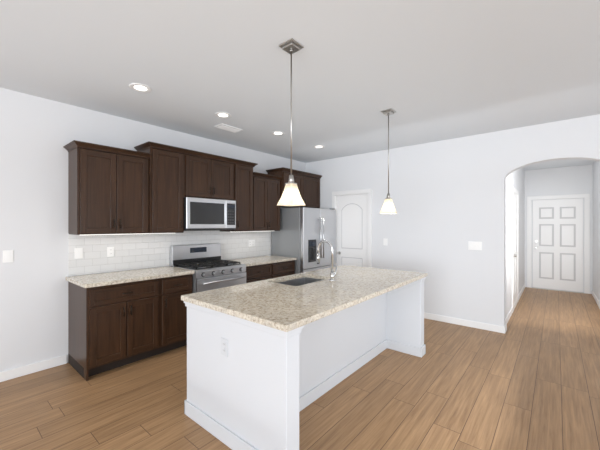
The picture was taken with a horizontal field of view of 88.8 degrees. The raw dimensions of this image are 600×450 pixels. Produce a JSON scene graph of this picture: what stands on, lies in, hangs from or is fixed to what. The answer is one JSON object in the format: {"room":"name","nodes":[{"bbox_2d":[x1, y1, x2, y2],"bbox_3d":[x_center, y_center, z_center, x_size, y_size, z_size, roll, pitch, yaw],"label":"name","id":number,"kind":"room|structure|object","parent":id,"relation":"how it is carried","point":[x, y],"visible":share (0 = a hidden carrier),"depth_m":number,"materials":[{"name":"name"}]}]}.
{"room":"kitchen","nodes":[
{"label":"kitchen","id":0,"kind":"room"},
{"bbox_2d":[0,88,305,371],"bbox_3d":[-3.961,0.090,1.561,0.140,2.740,12.840,0,0,40],"label":"wall","id":1,"kind":"structure","parent":0,"point":[37,134],"depth_m":3.09,"materials":[{"name":"white paint"}]},
{"bbox_2d":[3,250,12,262],"bbox_3d":[-2.752,0.295,2.890,0.008,0.114,0.074,0,0,40],"label":"light switch","id":2,"kind":"object","parent":1,"relation":"attached to","point":[7,255],"visible":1,"depth_m":2.89,"materials":[{"name":"white plastic"}]},
{"bbox_2d":[0,355,66,381],"bbox_3d":[-5.176,1.414,-0.013,0.014,0.092,8.465,0,0,40],"label":"baseboard","id":3,"kind":"structure","parent":1,"relation":"attached to","point":[6,375],"depth_m":3.02,"materials":[{"name":"white"}]},
{"bbox_2d":[67,140,150,234],"bbox_3d":[-2.102,-0.362,3.410,0.331,0.900,0.700,0,0,40],"label":"upper cabinet","id":4,"kind":"object","parent":1,"relation":"attached to","point":[147,187],"depth_m":3.24,"materials":[{"name":"brown wood"}]},
{"bbox_2d":[135,144,186,231],"bbox_3d":[-1.732,-0.427,3.830,0.360,1.030,0.420,0,0,40],"label":"upper cabinet","id":5,"kind":"object","parent":1,"relation":"attached to","point":[168,164],"depth_m":3.71,"materials":[{"name":"brown wood"}]},
{"bbox_2d":[68,230,270,275],"bbox_3d":[-1.488,0.311,4.404,0.006,0.461,3.015,0,0,40],"label":"tile backsplash","id":6,"kind":"structure","parent":1,"relation":"attached to","point":[136,251],"depth_m":3.85,"materials":[{"name":"white tile"}]},
{"bbox_2d":[75,248,82,258],"bbox_3d":[-2.390,0.305,3.311,0.011,0.114,0.074,0,0,40],"label":"light switch","id":7,"kind":"object","parent":6,"relation":"attached to","point":[78,253],"visible":1,"depth_m":3.31,"materials":[{"name":"white plastic"}]},
{"bbox_2d":[107,247,113,256],"bbox_3d":[-2.192,0.310,3.549,0.008,0.114,0.074,0,0,40],"label":"outlet","id":8,"kind":"object","parent":6,"relation":"attached to","point":[110,251],"visible":1,"depth_m":3.54,"materials":[{"name":"white plastic"}]},
{"bbox_2d":[248,240,254,246],"bbox_3d":[-0.819,0.310,5.191,0.008,0.114,0.144,0,0,40],"label":"outlet","id":9,"kind":"object","parent":6,"relation":"attached to","point":[251,243],"visible":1,"depth_m":5.19,"materials":[{"name":"white plastic"}]},
{"bbox_2d":[187,149,234,199],"bbox_3d":[-1.347,-0.655,4.290,0.360,0.574,0.779,0,0,40],"label":"upper cabinet","id":10,"kind":"object","parent":1,"relation":"attached to","point":[208,176],"depth_m":4.15,"materials":[{"name":"brown wood"}]},
{"bbox_2d":[184,197,235,230],"bbox_3d":[-1.328,-0.139,4.274,0.411,0.427,0.772,0,0,40],"label":"microwave","id":11,"kind":"object","parent":10,"relation":"attached to","point":[202,214],"visible":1,"depth_m":4.10,"materials":[{"name":"grey metal"}]},
{"bbox_2d":[220,160,254,231],"bbox_3d":[-0.976,-0.427,4.735,0.360,1.030,0.380,0,0,40],"label":"upper cabinet","id":12,"kind":"object","parent":1,"relation":"attached to","point":[244,174],"depth_m":4.63,"materials":[{"name":"brown wood"}]},
{"bbox_2d":[255,172,282,230],"bbox_3d":[-0.660,-0.362,5.135,0.331,0.900,0.640,0,0,40],"label":"upper cabinet","id":13,"kind":"object","parent":1,"relation":"attached to","point":[268,189],"depth_m":5.03,"materials":[{"name":"brown wood"}]},
{"bbox_2d":[267,168,321,207],"bbox_3d":[-0.086,-0.653,5.787,0.376,0.625,1.096,0,0,40],"label":"upper cabinet","id":14,"kind":"object","parent":1,"relation":"attached to","point":[308,184],"depth_m":5.74,"materials":[{"name":"brown wood"}]},
{"bbox_2d":[0,287,599,449],"bbox_3d":[0.726,1.490,0.354,9.000,0.060,17.000,0,0,40],"label":"floor","id":15,"kind":"structure","parent":0,"point":[529,379],"depth_m":2.56,"materials":[{"name":"brown wood"}]},
{"bbox_2d":[68,279,161,380],"bbox_3d":[-1.996,1.022,3.314,0.616,0.878,0.690,0,0,40],"label":"base cabinet","id":16,"kind":"object","parent":15,"relation":"on","point":[116,319],"depth_m":3.08,"materials":[{"name":"brown wood"}]},
{"bbox_2d":[66,267,193,286],"bbox_3d":[-1.866,0.563,3.451,0.641,0.038,1.116,0,0,40],"label":"countertop","id":17,"kind":"structure","parent":16,"relation":"on","point":[107,279],"depth_m":3.24,"materials":[{"name":"beige stone"}]},
{"bbox_2d":[162,275,192,352],"bbox_3d":[-1.647,1.022,3.732,0.616,0.878,0.400,0,0,40],"label":"base cabinet","id":18,"kind":"object","parent":15,"relation":"on","point":[174,310],"depth_m":3.52,"materials":[{"name":"brown wood"}]},
{"bbox_2d":[170,243,245,292],"bbox_3d":[-1.214,0.868,4.139,0.717,1.185,0.762,0,0,40],"label":"range","id":19,"kind":"object","parent":15,"relation":"on","point":[209,266],"visible":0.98,"depth_m":4.07,"materials":[{"name":"grey metal"}]},
{"bbox_2d":[246,259,296,282],"bbox_3d":[-0.664,1.022,4.908,0.616,0.878,1.105,0,0,40],"label":"base cabinet","id":20,"kind":"object","parent":15,"relation":"on","point":[268,270],"depth_m":4.68,"materials":[{"name":"brown wood"}]},
{"bbox_2d":[229,255,293,266],"bbox_3d":[-0.655,0.563,4.899,0.641,0.038,1.104,0,0,40],"label":"countertop","id":21,"kind":"structure","parent":20,"relation":"on","point":[253,261],"depth_m":4.84,"materials":[{"name":"beige stone"}]},
{"bbox_2d":[272,206,335,273],"bbox_3d":[0.105,0.575,5.640,0.806,1.770,0.975,0,0,40],"label":"fridge","id":22,"kind":"object","parent":15,"relation":"on","point":[302,233],"visible":0.65,"depth_m":5.28,"materials":[{"name":"grey metal"}]},
{"bbox_2d":[182,276,426,449],"bbox_3d":[0.255,1.022,2.934,1.114,0.877,2.355,0,0,40],"label":"kitchen island","id":23,"kind":"object","parent":15,"relation":"on","point":[268,360],"depth_m":2.18,"materials":[{"name":"painted wood"},{"name":"granite"}]},
{"bbox_2d":[181,265,427,331],"bbox_3d":[0.265,0.564,2.929,1.110,0.038,2.380,0,0,40],"label":"island countertop","id":24,"kind":"structure","parent":23,"relation":"on","point":[286,302],"depth_m":2.44,"materials":[{"name":"beige stone"}]},
{"bbox_2d":[316,240,337,281],"bbox_3d":[0.271,0.347,3.048,0.216,0.396,0.110,0,0,40],"label":"faucet","id":25,"kind":"object","parent":24,"relation":"on","point":[332,279],"depth_m":2.99,"materials":[{"name":"silver metal"}]},
{"bbox_2d":[0,0,599,170],"bbox_3d":[0.726,-1.310,0.354,9.000,0.060,17.000,0,0,40],"label":"ceiling","id":26,"kind":"structure","parent":0,"point":[428,71],"depth_m":2.46,"materials":[{"name":"white paint"}]},
{"bbox_2d":[129,83,151,91],"bbox_3d":[-1.485,-1.276,2.854,0.188,0.008,0.188,0,0,40],"label":"recessed light","id":27,"kind":"object","parent":26,"relation":"in","point":[138,87],"visible":0.98,"depth_m":2.84,"materials":[{"name":"white"}]},
{"bbox_2d":[215,112,230,117],"bbox_3d":[-0.895,-1.276,3.560,0.188,0.008,0.188,0,0,40],"label":"recessed light","id":28,"kind":"object","parent":26,"relation":"in","point":[222,114],"visible":1,"depth_m":3.55,"materials":[{"name":"white"}]},
{"bbox_2d":[214,124,241,132],"bbox_3d":[-0.938,-1.271,4.039,0.170,0.016,0.340,0,0,40],"label":"ceiling vent","id":29,"kind":"object","parent":26,"relation":"in","point":[228,128],"visible":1,"depth_m":4.01,"materials":[{"name":"white metal"}]},
{"bbox_2d":[271,131,284,134],"bbox_3d":[-0.305,-1.276,4.266,0.188,0.008,0.188,0,0,40],"label":"recessed light","id":30,"kind":"object","parent":26,"relation":"in","point":[278,133],"visible":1,"depth_m":4.26,"materials":[{"name":"white"}]},
{"bbox_2d":[277,38,304,205],"bbox_3d":[-0.062,-0.710,2.186,0.152,1.140,0.152,0,0,40],"label":"pendant light","id":31,"kind":"object","parent":26,"relation":"hanging from","point":[291,196],"visible":1,"depth_m":2.17,"materials":[{"name":"white glass"}]},
{"bbox_2d":[380,108,396,213],"bbox_3d":[0.996,-0.705,3.452,0.152,1.150,0.152,0,0,40],"label":"pendant light","id":32,"kind":"object","parent":26,"relation":"hanging from","point":[388,207],"visible":1,"depth_m":3.43,"materials":[{"name":"white glass"}]},
{"bbox_2d":[306,114,599,325],"bbox_3d":[3.542,0.090,3.565,8.800,2.740,0.140,0,0,40],"label":"wall","id":33,"kind":"structure","parent":0,"point":[448,197],"depth_m":4.54,"materials":[{"name":"white paint"}]},
{"bbox_2d":[332,189,371,267],"bbox_3d":[0.973,0.410,5.684,0.830,2.100,0.184,0,0,40],"label":"pantry door","id":34,"kind":"structure","parent":33,"relation":"in","point":[353,208],"depth_m":5.63,"materials":[{"name":"white wood"}]},
{"bbox_2d":[383,239,387,245],"bbox_3d":[1.451,0.290,5.212,0.074,0.116,0.014,0,0,40],"label":"light switch","id":35,"kind":"object","parent":33,"relation":"attached to","point":[385,241],"visible":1,"depth_m":5.21,"materials":[{"name":"white plastic"}]},
{"bbox_2d":[424,312,506,333],"bbox_3d":[4.036,1.414,3.152,7.110,0.092,0.168,0,0,40],"label":"baseboard","id":36,"kind":"structure","parent":33,"relation":"attached to","point":[478,325],"depth_m":4.41,"materials":[{"name":"white wood"}]},
{"bbox_2d":[468,241,481,249],"bbox_3d":[2.483,0.295,4.350,0.172,0.120,0.014,0,0,40],"label":"light switch","id":37,"kind":"object","parent":33,"relation":"attached to","point":[472,245],"visible":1,"depth_m":4.35,"materials":[{"name":"white plastic"}]},
{"bbox_2d":[505,168,524,318],"bbox_3d":[4.004,0.090,5.786,0.140,2.740,3.860,0,0,40],"label":"wall","id":38,"kind":"structure","parent":0,"point":[515,179],"depth_m":5.09,"materials":[{"name":"white paint"}]},
{"bbox_2d":[505,284,524,323],"bbox_3d":[4.063,1.414,5.737,0.013,0.092,3.860,0,0,40],"label":"baseboard","id":39,"kind":"structure","parent":38,"relation":"attached to","point":[520,294],"depth_m":5.19,"materials":[{"name":"white wood"}]},
{"bbox_2d":[512,186,518,307],"bbox_3d":[3.862,0.407,5.461,0.060,2.105,1.010,0,0,40],"label":"door","id":40,"kind":"structure","parent":38,"relation":"in","point":[515,243],"depth_m":5.50,"materials":[{"name":"white wood"}]},
{"bbox_2d":[525,164,592,293],"bbox_3d":[5.760,0.090,6.873,1.440,2.740,0.219,0,0,40],"label":"wall","id":41,"kind":"structure","parent":0,"point":[559,229],"depth_m":6.81,"materials":[{"name":"white paint"}]},
{"bbox_2d":[593,161,599,301],"bbox_3d":[5.001,0.090,4.952,0.140,2.740,3.860,0,0,40],"label":"wall","id":42,"kind":"structure","parent":0,"point":[596,227],"depth_m":5.86,"materials":[{"name":"white paint"}]},
{"bbox_2d":[592,290,599,308],"bbox_3d":[4.942,1.414,5.002,0.013,0.092,3.860,0,0,40],"label":"baseboard","id":43,"kind":"structure","parent":42,"relation":"attached to","point":[597,301],"depth_m":5.72,"materials":[{"name":"white wood"}]}
]}

